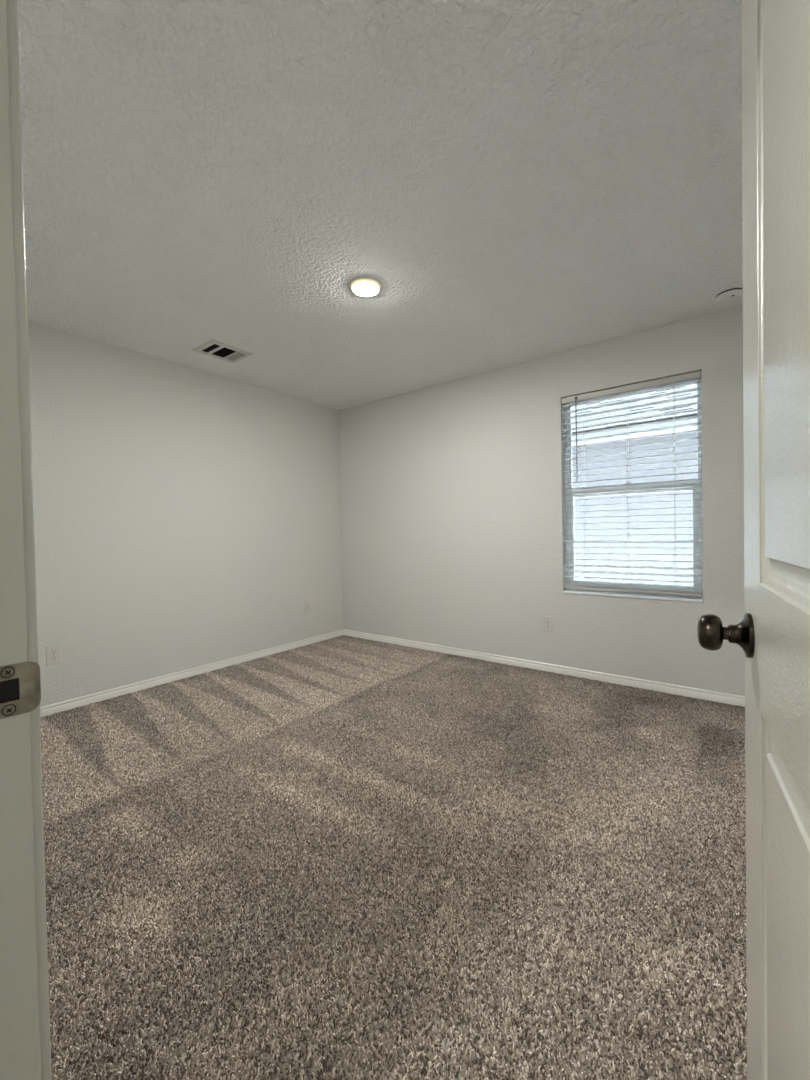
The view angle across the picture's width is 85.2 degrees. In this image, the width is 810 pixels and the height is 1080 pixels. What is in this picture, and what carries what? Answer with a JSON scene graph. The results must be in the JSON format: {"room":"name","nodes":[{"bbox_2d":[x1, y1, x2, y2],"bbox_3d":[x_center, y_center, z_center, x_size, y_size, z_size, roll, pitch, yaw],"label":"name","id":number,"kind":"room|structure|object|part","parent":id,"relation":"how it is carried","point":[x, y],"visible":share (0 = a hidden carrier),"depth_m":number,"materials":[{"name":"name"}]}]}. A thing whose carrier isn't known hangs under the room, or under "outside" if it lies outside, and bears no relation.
{"room":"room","nodes":[
{"label":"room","id":0,"kind":"room"},
{"bbox_2d":[27,320,342,706],"bbox_3d":[-1.765,-0.143,3.492,0.120,2.449,3.365,0,1,37],"label":"wall","id":1,"kind":"structure","parent":0,"point":[185,517],"depth_m":3.34,"materials":[{"name":"white paint"}]},
{"bbox_2d":[46,644,60,665],"bbox_3d":[-2.222,0.726,2.784,0.008,0.123,0.077,0,1,37],"label":"electrical outlet","id":2,"kind":"object","parent":1,"relation":"attached to","point":[53,652],"visible":1,"depth_m":2.78,"materials":[{"name":"white plastic"}]},
{"bbox_2d":[40,629,343,716],"bbox_3d":[-1.655,1.046,3.517,0.012,0.066,3.250,0,1,37],"label":"baseboard","id":3,"kind":"structure","parent":1,"relation":"attached to","point":[50,709],"depth_m":3.35,"materials":[{"name":"white paint"}]},
{"bbox_2d":[305,601,310,613],"bbox_3d":[-0.973,0.677,4.413,0.008,0.123,0.077,0,1,37],"label":"electrical outlet","id":4,"kind":"object","parent":1,"relation":"attached to","point":[308,603],"visible":1,"depth_m":4.41,"materials":[{"name":"white plastic"}]},
{"bbox_2d":[17,0,742,409],"bbox_3d":[-0.612,-1.419,1.661,4.190,0.120,5.125,0,1,37],"label":"ceiling","id":5,"kind":"structure","parent":0,"point":[519,181],"depth_m":1.66,"materials":[{"name":"white paint"}]},
{"bbox_2d":[192,339,252,362],"bbox_3d":[-1.325,-1.426,3.204,0.270,0.126,0.315,0,1,37],"label":"ceiling vent","id":6,"kind":"object","parent":5,"relation":"in","point":[213,348],"visible":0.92,"depth_m":3.21,"materials":[{"name":"white metal"}]},
{"bbox_2d":[348,276,382,295],"bbox_3d":[-0.214,-1.367,2.392,0.194,0.021,0.194,0,1,37],"label":"recessed light","id":7,"kind":"object","parent":5,"relation":"in","point":[361,285],"visible":1,"depth_m":2.36,"materials":[{"name":"white glass"}]},
{"bbox_2d":[713,285,742,304],"bbox_3d":[1.862,-1.397,2.526,0.160,0.042,0.160,0,1,37],"label":"smoke detector","id":8,"kind":"object","parent":5,"relation":"attached to","point":[731,294],"visible":0.92,"depth_m":2.50,"materials":[{"name":"white plastic"}]},
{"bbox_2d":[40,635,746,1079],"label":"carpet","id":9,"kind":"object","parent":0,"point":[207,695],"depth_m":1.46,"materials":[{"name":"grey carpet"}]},
{"bbox_2d":[42,654,746,1079],"bbox_3d":[-0.565,1.149,1.703,4.190,0.120,5.125,0,1,37],"label":"floor","id":10,"kind":"structure","parent":0,"point":[614,917],"depth_m":1.09,"materials":[{"name":"grey carpet"}]},
{"bbox_2d":[339,304,744,695],"bbox_3d":[0.922,-0.195,3.652,4.190,2.449,0.160,0,1,37],"label":"wall","id":11,"kind":"structure","parent":0,"point":[453,519],"depth_m":3.54,"materials":[{"name":"white paint"}]},
{"bbox_2d":[343,629,744,706],"bbox_3d":[0.891,0.998,3.603,3.950,0.066,0.012,0,1,37],"label":"baseboard","id":12,"kind":"structure","parent":11,"relation":"attached to","point":[696,693],"depth_m":3.31,"materials":[{"name":"white paint"}]},
{"bbox_2d":[543,616,552,632],"bbox_3d":[1.113,0.655,3.425,0.077,0.123,0.008,0,1,37],"label":"electrical outlet","id":13,"kind":"object","parent":11,"relation":"attached to","point":[547,620],"visible":1,"depth_m":3.42,"materials":[{"name":"white plastic"}]},
{"bbox_2d":[563,373,702,602],"bbox_3d":[1.588,-0.341,3.131,0.884,1.482,0.165,0,1,37],"label":"window","id":14,"kind":"structure","parent":11,"relation":"in","point":[697,547],"depth_m":3.07,"materials":[{"name":"white plastic"}]},
{"bbox_2d":[562,371,701,595],"bbox_3d":[1.556,-0.353,3.090,0.875,1.445,0.069,0,1,37],"label":"window blind","id":15,"kind":"object","parent":14,"relation":"attached to","point":[673,380],"visible":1,"depth_m":3.06,"materials":[{"name":"grey plastic"}]},
{"bbox_3d":[1.331,-0.337,3.272,0.002,1.392,0.056,0,1,37],"label":"ladder cord","id":16,"kind":"part","parent":15,"relation":"part of","materials":[{"name":"white fabric"}]},
{"bbox_3d":[1.567,-0.338,3.091,0.002,1.392,0.056,0,1,37],"label":"ladder cord","id":17,"kind":"part","parent":15,"relation":"part of","materials":[{"name":"white fabric"}]},
{"bbox_3d":[1.573,0.355,3.107,0.871,0.017,0.050,0,1,37],"label":"rail","id":18,"kind":"part","parent":15,"relation":"part of","materials":[{"name":"grey plastic"}]},
{"bbox_3d":[1.790,-0.339,2.921,0.002,1.392,0.056,0,1,37],"label":"ladder cord","id":19,"kind":"part","parent":15,"relation":"part of","materials":[{"name":"white fabric"}]},
{"bbox_3d":[1.577,0.391,3.111,0.884,0.019,0.084,0,1,37],"label":"sill","id":20,"kind":"part","parent":14,"relation":"part of","materials":[{"name":"white plastic"}]},
{"bbox_3d":[1.615,-0.703,3.170,0.842,0.719,0.028,0,1,37],"label":"sash","id":21,"kind":"part","parent":14,"relation":"part of","materials":[{"name":"white plastic"}]},
{"bbox_3d":[1.608,-0.019,3.156,0.842,0.748,0.028,0,1,37],"label":"sash","id":22,"kind":"part","parent":14,"relation":"part of","materials":[{"name":"white plastic"}]},
{"bbox_3d":[-1.139,-0.113,0.964,4.190,2.449,0.115,0,1,37],"label":"wall","id":23,"kind":"structure","parent":0,"visible":0},
{"bbox_2d":[0,0,51,1079],"bbox_3d":[-0.477,0.045,0.471,0.073,2.124,0.132,0,1,37],"label":"door frame","id":24,"kind":"structure","parent":23,"relation":"attached to","point":[20,681],"depth_m":0.49,"materials":[{"name":"grey paint"}]},
{"bbox_3d":[-0.433,0.165,0.485,0.005,0.057,0.051,0,1,33],"label":"strike plate","id":25,"kind":"part","parent":24,"relation":"part of","materials":[{"name":"silver metal"}]},
{"label":"outside","id":26,"kind":"structure","parent":0,"visible":0},
{"bbox_3d":[5.023,1.198,8.125,23.000,0.150,11.820,0,1,37],"label":"ground","id":27,"kind":"structure","parent":26,"visible":0},
{"bbox_2d":[571,384,697,585],"bbox_3d":[3.609,-0.943,7.086,18.613,4.215,3.032,0,1,37],"label":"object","id":28,"kind":"structure","parent":27,"relation":"on","point":[662,527],"depth_m":6.09,"materials":[{"name":"paint"}]},
{"bbox_3d":[0.157,0.077,-0.025,0.031,2.054,0.116,0,1,37],"label":"door frame","id":29,"kind":"structure","parent":0,"visible":0},
{"bbox_2d":[697,0,809,1079],"bbox_3d":[0.373,0.061,0.379,0.171,2.023,0.796,-1,1,31],"label":"door","id":30,"kind":"structure","parent":29,"relation":"attached to","point":[773,633],"depth_m":0.51,"materials":[{"name":"grey paint"}]},
{"bbox_3d":[0.490,0.145,0.688,0.056,0.056,0.056,0,1,31],"label":"knob","id":31,"kind":"part","parent":30,"relation":"part of","materials":[{"name":"brown metal"}]}
]}

